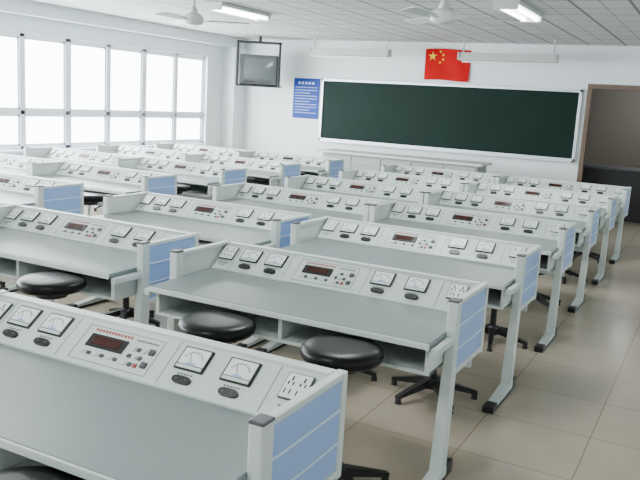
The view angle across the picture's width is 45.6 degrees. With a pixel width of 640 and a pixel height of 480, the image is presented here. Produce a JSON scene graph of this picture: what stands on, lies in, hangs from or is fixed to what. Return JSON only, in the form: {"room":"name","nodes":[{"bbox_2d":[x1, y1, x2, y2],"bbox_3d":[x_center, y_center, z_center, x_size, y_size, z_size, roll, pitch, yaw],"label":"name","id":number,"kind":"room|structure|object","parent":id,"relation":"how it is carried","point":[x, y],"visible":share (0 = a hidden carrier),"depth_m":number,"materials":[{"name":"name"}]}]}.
{"room":"school electronics laboratory","nodes":[
{"label":"school electronics laboratory","id":0,"kind":"room"},
{"bbox_2d":[0,12,224,155],"bbox_3d":[-5.552,-1.819,9.867,0.200,3.000,15.340,9,12,27],"label":"wall","id":1,"kind":"structure","parent":0,"point":[213,54],"depth_m":14.02,"materials":[{"name":"paint"}]},
{"bbox_2d":[0,30,67,149],"bbox_3d":[-4.575,-2.265,11.641,0.080,1.750,1.846,9,12,27],"label":"window","id":2,"kind":"structure","parent":1,"relation":"in","point":[20,111],"depth_m":11.72,"materials":[{"name":"white plastic"}]},
{"bbox_2d":[0,143,206,153],"bbox_3d":[-5.464,-1.137,10.176,0.260,0.039,12.920,9,12,27],"label":"window sill","id":3,"kind":"structure","parent":1,"relation":"attached to","point":[202,144],"depth_m":12.70,"materials":[{"name":"white plastic"}]},
{"bbox_2d":[68,39,144,147],"bbox_3d":[-3.712,-2.510,13.254,0.080,1.750,1.846,9,12,27],"label":"window","id":4,"kind":"structure","parent":1,"relation":"in","point":[106,113],"depth_m":13.22,"materials":[{"name":"white plastic"}]},
{"bbox_2d":[0,0,244,47],"bbox_3d":[-5.283,-3.166,9.524,0.219,0.199,15.329,9,12,27],"label":"trim","id":5,"kind":"structure","parent":1,"relation":"attached to","point":[19,7],"depth_m":12.67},
{"bbox_2d":[143,49,204,144],"bbox_3d":[-2.849,-2.754,14.867,0.080,1.750,1.846,9,12,27],"label":"window","id":6,"kind":"structure","parent":1,"relation":"in","point":[173,114],"depth_m":14.85,"materials":[{"name":"white plastic"}]},
{"bbox_2d":[221,47,246,149],"bbox_3d":[-1.856,-2.675,16.296,0.279,2.794,0.419,9,12,27],"label":"pilaster","id":7,"kind":"object","parent":1,"relation":"attached to","point":[233,95],"depth_m":16.11,"materials":[{"name":"white paint"}]},
{"bbox_2d":[0,205,639,479],"bbox_3d":[0.242,0.276,8.915,11.845,0.100,18.940,9,12,27],"label":"floor","id":8,"kind":"structure","parent":0,"point":[572,411],"depth_m":4.84,"materials":[{"name":"tile"}]},
{"bbox_2d":[0,153,59,175],"bbox_3d":[-4.130,-0.578,9.340,1.738,0.917,1.009,9,12,27],"label":"desk","id":9,"kind":"object","parent":8,"relation":"on","point":[14,164],"visible":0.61,"depth_m":9.47,"materials":[{"name":"laminate"}]},
{"bbox_2d":[0,172,83,291],"bbox_3d":[-3.277,-0.158,7.322,1.738,0.917,1.009,9,12,27],"label":"desk","id":10,"kind":"object","parent":8,"relation":"on","point":[46,193],"visible":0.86,"depth_m":7.20,"materials":[{"name":"laminate"}]},
{"bbox_2d":[0,466,84,479],"bbox_3d":[-0.847,1.042,2.109,0.564,0.719,0.550,9,12,27],"label":"stool","id":11,"kind":"object","parent":8,"relation":"on","point":[24,472],"visible":0.81,"depth_m":2.17,"materials":[{"name":"black leather"}]},
{"bbox_2d":[16,271,86,301],"bbox_3d":[-1.558,0.572,4.445,0.550,0.719,0.564,11,13,36],"label":"stool","id":12,"kind":"object","parent":8,"relation":"on","point":[51,285],"visible":0.48,"depth_m":4.31,"materials":[{"name":"black leather"}]},
{"bbox_2d":[23,147,142,166],"bbox_3d":[-3.465,-0.766,10.581,1.738,0.917,1.009,9,12,27],"label":"desk","id":13,"kind":"object","parent":8,"relation":"on","point":[53,153],"visible":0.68,"depth_m":10.91,"materials":[{"name":"laminate"}]},
{"bbox_2d":[84,192,105,215],"bbox_3d":[-2.407,-0.130,8.005,0.550,0.719,0.564,-6,14,-42],"label":"stool","id":14,"kind":"object","parent":8,"relation":"on","point":[90,198],"visible":0.31,"depth_m":7.85,"materials":[{"name":"black plastic"}]},
{"bbox_2d":[0,204,198,324],"bbox_3d":[-1.814,0.344,5.059,1.738,0.917,1.009,9,12,27],"label":"desk","id":15,"kind":"object","parent":8,"relation":"on","point":[117,260],"visible":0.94,"depth_m":4.94,"materials":[{"name":"laminate"}]},
{"bbox_2d":[29,161,176,205],"bbox_3d":[-2.613,-0.346,8.563,1.738,0.917,1.009,9,12,27],"label":"desk","id":16,"kind":"object","parent":8,"relation":"on","point":[108,180],"visible":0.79,"depth_m":8.70,"materials":[{"name":"laminate"}]},
{"bbox_2d":[103,297,159,327],"bbox_3d":[-1.490,0.304,5.931,0.564,0.719,0.550,9,12,29],"label":"stool","id":17,"kind":"object","parent":8,"relation":"on","point":[124,312],"visible":0.3,"depth_m":5.92,"materials":[{"name":"black plastic"}]},
{"bbox_2d":[96,144,201,160],"bbox_3d":[-2.801,-0.954,11.821,1.738,0.917,1.009,9,12,27],"label":"desk","id":18,"kind":"object","parent":8,"relation":"on","point":[115,149],"visible":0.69,"depth_m":12.16,"materials":[{"name":"laminate"}]},
{"bbox_2d":[0,289,347,479],"bbox_3d":[-0.917,0.840,2.640,1.738,0.917,1.009,9,12,27],"label":"desk","id":19,"kind":"object","parent":8,"relation":"on","point":[87,395],"visible":1,"depth_m":2.58,"materials":[{"name":"metal"}]},
{"bbox_2d":[115,157,246,200],"bbox_3d":[-1.948,-0.534,9.804,1.738,0.917,1.009,9,12,27],"label":"desk","id":20,"kind":"object","parent":8,"relation":"on","point":[201,177],"visible":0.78,"depth_m":9.95,"materials":[{"name":"laminate"}]},
{"bbox_2d":[177,183,191,193],"bbox_3d":[-1.754,-0.321,9.255,0.564,0.719,0.550,5,10,7],"label":"stool","id":21,"kind":"object","parent":8,"relation":"on","point":[181,188],"visible":0.21,"depth_m":9.08,"materials":[{"name":"black plastic"}]},
{"bbox_2d":[66,191,311,348],"bbox_3d":[-1.081,0.178,6.197,1.738,0.917,1.009,9,12,27],"label":"desk","id":22,"kind":"object","parent":8,"relation":"on","point":[214,221],"visible":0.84,"depth_m":6.32,"materials":[{"name":"laminate"}]},
{"bbox_2d":[155,143,253,156],"bbox_3d":[-2.137,-1.143,13.062,1.738,0.917,1.009,9,12,27],"label":"desk","id":23,"kind":"object","parent":8,"relation":"on","point":[168,146],"visible":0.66,"depth_m":13.40,"materials":[{"name":"laminate"}]},
{"bbox_2d":[177,311,255,343],"bbox_3d":[-0.544,0.747,3.820,0.564,0.719,0.550,9,12,27],"label":"stool","id":24,"kind":"object","parent":8,"relation":"on","point":[227,327],"visible":0.46,"depth_m":3.68,"materials":[{"name":"black leather"}]},
{"bbox_2d":[199,242,236,342],"bbox_3d":[-0.874,0.396,5.625,0.550,0.719,0.564,3,10,-3],"label":"stool","id":25,"kind":"object","parent":8,"relation":"on","point":[200,243],"visible":0.06,"depth_m":5.66,"materials":[{"name":"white plastic"}]},
{"bbox_2d":[182,153,300,186],"bbox_3d":[-1.284,-0.722,11.045,1.738,0.917,1.009,9,12,27],"label":"desk","id":26,"kind":"object","parent":8,"relation":"on","point":[264,172],"visible":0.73,"depth_m":11.15,"materials":[{"name":"laminate"}]},
{"bbox_2d":[247,177,254,182],"bbox_3d":[-1.104,-0.510,10.497,0.564,0.719,0.550,-3,12,-33],"label":"stool","id":27,"kind":"object","parent":8,"relation":"on","point":[249,179],"visible":0.12,"depth_m":10.32,"materials":[{"name":"black plastic"}]},
{"bbox_2d":[236,150,343,177],"bbox_3d":[-0.620,-0.910,12.286,1.738,0.917,1.009,9,12,27],"label":"desk","id":28,"kind":"object","parent":8,"relation":"on","point":[310,165],"visible":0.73,"depth_m":12.39,"materials":[{"name":"laminate"}]},
{"bbox_2d":[212,182,391,221],"bbox_3d":[-0.320,0.005,7.389,1.738,0.917,1.009,9,12,27],"label":"desk","id":29,"kind":"object","parent":8,"relation":"on","point":[318,204],"visible":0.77,"depth_m":7.62,"materials":[{"name":"laminate"}]},
{"bbox_2d":[144,240,488,479],"bbox_3d":[-0.105,0.618,4.117,1.738,0.917,1.009,9,12,27],"label":"desk","id":30,"kind":"object","parent":8,"relation":"on","point":[422,322],"visible":0.94,"depth_m":4.07,"materials":[{"name":"metal"}]},
{"bbox_2d":[300,335,389,479],"bbox_3d":[0.067,0.835,3.534,0.564,0.719,0.550,9,12,27],"label":"stool","id":31,"kind":"object","parent":8,"relation":"on","point":[352,354],"visible":0.56,"depth_m":3.43,"materials":[{"name":"black leather"}]},
{"bbox_2d":[284,175,439,203],"bbox_3d":[0.345,-0.183,8.630,1.738,0.917,1.009,9,12,27],"label":"desk","id":32,"kind":"object","parent":8,"relation":"on","point":[401,193],"visible":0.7,"depth_m":8.90,"materials":[{"name":"laminate"}]},
{"bbox_2d":[361,370,376,381],"bbox_3d":[0.133,0.552,5.099,0.564,0.719,0.550,9,12,29],"label":"stool","id":33,"kind":"object","parent":8,"relation":"on","point":[372,373],"visible":0.02,"depth_m":5.06,"materials":[{"name":"black plastic"}]},
{"bbox_2d":[254,216,541,413],"bbox_3d":[0.542,0.427,5.366,1.738,0.917,1.009,9,12,27],"label":"desk","id":34,"kind":"object","parent":8,"relation":"on","point":[511,269],"visible":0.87,"depth_m":5.37,"materials":[{"name":"laminate"}]},
{"bbox_2d":[317,148,491,172],"bbox_3d":[1.428,-1.033,13.580,3.080,0.930,0.650,9,12,27],"label":"bench","id":35,"kind":"object","parent":8,"relation":"on","point":[353,159],"visible":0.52,"depth_m":13.38,"materials":[{"name":"white metal"}]},
{"bbox_2d":[339,169,475,191],"bbox_3d":[1.009,-0.371,9.870,1.738,0.917,1.009,9,12,27],"label":"desk","id":36,"kind":"object","parent":8,"relation":"on","point":[354,174],"visible":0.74,"depth_m":10.15,"materials":[{"name":"laminate"}]},
{"bbox_2d":[391,370,476,413],"bbox_3d":[0.749,0.645,4.794,0.550,0.719,0.564,3,10,-3],"label":"stool","id":37,"kind":"object","parent":8,"relation":"on","point":[432,382],"visible":0.44,"depth_m":4.81,"materials":[{"name":"black plastic"}]},
{"bbox_2d":[381,164,503,182],"bbox_3d":[1.673,-0.560,11.111,1.738,0.917,1.009,9,12,27],"label":"desk","id":38,"kind":"object","parent":8,"relation":"on","point":[402,169],"visible":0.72,"depth_m":11.39,"materials":[{"name":"laminate"}]},
{"bbox_2d":[369,200,576,352],"bbox_3d":[1.206,0.238,6.607,1.738,0.917,1.009,9,12,27],"label":"desk","id":39,"kind":"object","parent":8,"relation":"on","point":[556,238],"visible":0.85,"depth_m":6.67,"materials":[{"name":"laminate"}]},
{"bbox_2d":[484,308,527,351],"bbox_3d":[1.412,0.454,6.049,0.550,0.719,0.564,-6,14,-42],"label":"stool","id":40,"kind":"object","parent":8,"relation":"on","point":[492,329],"visible":0.27,"depth_m":6.03,"materials":[{"name":"black plastic"}]},
{"bbox_2d":[424,189,600,312],"bbox_3d":[1.870,0.050,7.848,1.738,0.917,1.009,9,12,27],"label":"desk","id":41,"kind":"object","parent":8,"relation":"on","point":[586,217],"visible":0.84,"depth_m":7.94,"materials":[{"name":"laminate"}]},
{"bbox_2d":[464,181,617,284],"bbox_3d":[2.535,-0.138,9.089,1.738,0.917,1.009,9,12,27],"label":"desk","id":42,"kind":"object","parent":8,"relation":"on","point":[608,203],"visible":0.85,"depth_m":9.19,"materials":[{"name":"laminate"}]},
{"bbox_2d":[535,291,560,311],"bbox_3d":[2.065,0.263,7.300,0.564,0.719,0.550,5,10,7],"label":"stool","id":43,"kind":"object","parent":8,"relation":"on","point":[540,297],"visible":0.05,"depth_m":7.24,"materials":[{"name":"black plastic"}]},
{"bbox_2d":[538,269,586,283],"bbox_3d":[2.715,0.074,8.541,0.564,0.719,0.550,-3,12,-33],"label":"stool","id":44,"kind":"object","parent":8,"relation":"on","point":[570,272],"visible":0.16,"depth_m":8.49,"materials":[{"name":"black plastic"}]},
{"bbox_2d":[495,175,630,263],"bbox_3d":[3.199,-0.326,10.330,1.738,0.917,1.009,9,12,27],"label":"desk","id":45,"kind":"object","parent":8,"relation":"on","point":[623,193],"visible":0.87,"depth_m":10.43,"materials":[{"name":"laminate"}]},
{"bbox_2d":[572,251,599,263],"bbox_3d":[3.367,-0.114,9.774,0.550,0.719,0.564,6,11,16],"label":"stool","id":46,"kind":"object","parent":8,"relation":"on","point":[576,254],"visible":0.21,"depth_m":9.68,"materials":[{"name":"black plastic"}]},
{"bbox_2d":[582,163,639,222],"bbox_3d":[5.535,-0.842,13.831,2.110,0.940,0.660,9,12,27],"label":"base cabinet","id":47,"kind":"object","parent":8,"relation":"on","point":[613,175],"visible":0.27,"depth_m":13.56,"materials":[{"name":"black"}]},
{"bbox_2d":[28,0,639,45],"bbox_3d":[0.422,-2.768,8.357,11.845,0.100,18.940,9,12,27],"label":"ceiling","id":48,"kind":"structure","parent":0,"point":[567,22],"depth_m":11.04,"materials":[{"name":"tile"}]},
{"bbox_2d":[155,0,249,25],"bbox_3d":[-1.478,-2.620,8.439,1.126,0.439,1.008,9,12,27],"label":"ceiling fan","id":49,"kind":"object","parent":48,"relation":"hanging from","point":[192,17],"depth_m":8.51,"materials":[{"name":"white metal"}]},
{"bbox_2d":[203,2,270,20],"bbox_3d":[-1.123,-3.155,10.533,0.300,0.098,1.240,9,12,27],"label":"ceiling lamp","id":50,"kind":"object","parent":48,"relation":"attached to","point":[222,7],"depth_m":10.36,"materials":[{"name":"white plastic"}]},
{"bbox_2d":[236,36,282,87],"bbox_3d":[-1.204,-3.581,15.298,0.884,0.989,0.434,4,10,3],"label":"television","id":51,"kind":"object","parent":48,"relation":"hanging from","point":[255,70],"visible":1,"depth_m":15.13,"materials":[{"name":"black"}]},
{"bbox_2d":[309,36,391,58],"bbox_3d":[0.554,-3.578,14.148,1.620,0.378,0.184,9,12,27],"label":"light","id":52,"kind":"object","parent":48,"relation":"hanging from","point":[316,52],"visible":1,"depth_m":14.09,"materials":[{"name":"white metal"}]},
{"bbox_2d":[401,0,515,24],"bbox_3d":[1.102,-2.128,6.642,1.113,0.459,1.060,9,12,27],"label":"ceiling fan","id":53,"kind":"object","parent":48,"relation":"hanging from","point":[442,15],"depth_m":6.70,"materials":[{"name":"white metal"}]},
{"bbox_2d":[457,39,558,64],"bbox_3d":[3.156,-3.171,12.817,1.670,0.398,0.184,9,12,27],"label":"light","id":54,"kind":"object","parent":48,"relation":"hanging from","point":[468,57],"visible":1,"depth_m":12.76,"materials":[{"name":"white metal"}]},
{"bbox_2d":[492,0,543,21],"bbox_3d":[2.299,-2.632,8.780,0.300,0.098,1.240,9,12,27],"label":"ceiling lamp","id":55,"kind":"object","parent":48,"relation":"attached to","point":[518,9],"depth_m":8.58,"materials":[{"name":"white plastic"}]},
{"bbox_2d":[243,39,639,181],"bbox_3d":[2.005,-2.249,14.649,9.095,3.000,0.200,9,12,27],"label":"wall","id":56,"kind":"structure","parent":0,"point":[269,123],"depth_m":14.54,"materials":[{"name":"paint"}]},
{"bbox_2d":[292,78,319,118],"bbox_3d":[-0.288,-2.909,15.648,0.600,0.810,0.017,9,12,27],"label":"poster","id":57,"kind":"object","parent":56,"relation":"attached to","point":[306,90],"visible":1,"depth_m":15.64,"materials":[{"name":"blue paper"}]},
{"bbox_2d":[424,48,470,81],"bbox_3d":[2.362,-3.253,14.155,0.870,0.594,0.028,9,12,27],"label":"flag","id":58,"kind":"object","parent":56,"relation":"attached to","point":[440,64],"visible":0.91,"depth_m":14.18,"materials":[{"name":"red fabric"}]},
{"bbox_2d":[318,78,582,162],"bbox_3d":[2.235,-2.305,14.333,5.080,1.260,0.118,9,12,27],"label":"chalkboard","id":59,"kind":"object","parent":56,"relation":"attached to","point":[532,123],"visible":1,"depth_m":14.21,"materials":[{"name":"green metal"}]},
{"bbox_2d":[581,89,592,181],"bbox_3d":[5.300,-1.418,13.012,1.578,2.339,0.199,9,12,27],"label":"door","id":60,"kind":"structure","parent":56,"relation":"attached to","point":[592,89],"depth_m":13.34,"materials":[{"name":"brown wood"}]},
{"bbox_2d":[576,84,639,181],"bbox_3d":[5.246,-1.413,12.908,1.620,2.360,0.029,9,12,27],"label":"door frame","id":61,"kind":"structure","parent":56,"relation":"in","point":[590,86],"depth_m":13.11,"materials":[{"name":"brown wood"}]},
{"bbox_2d":[584,89,639,167],"bbox_3d":[7.028,-2.134,15.640,6.200,3.000,0.200,9,12,27],"label":"wall","id":62,"kind":"structure","parent":0,"point":[613,138],"depth_m":15.95,"materials":[{"name":"grey"}]}
]}

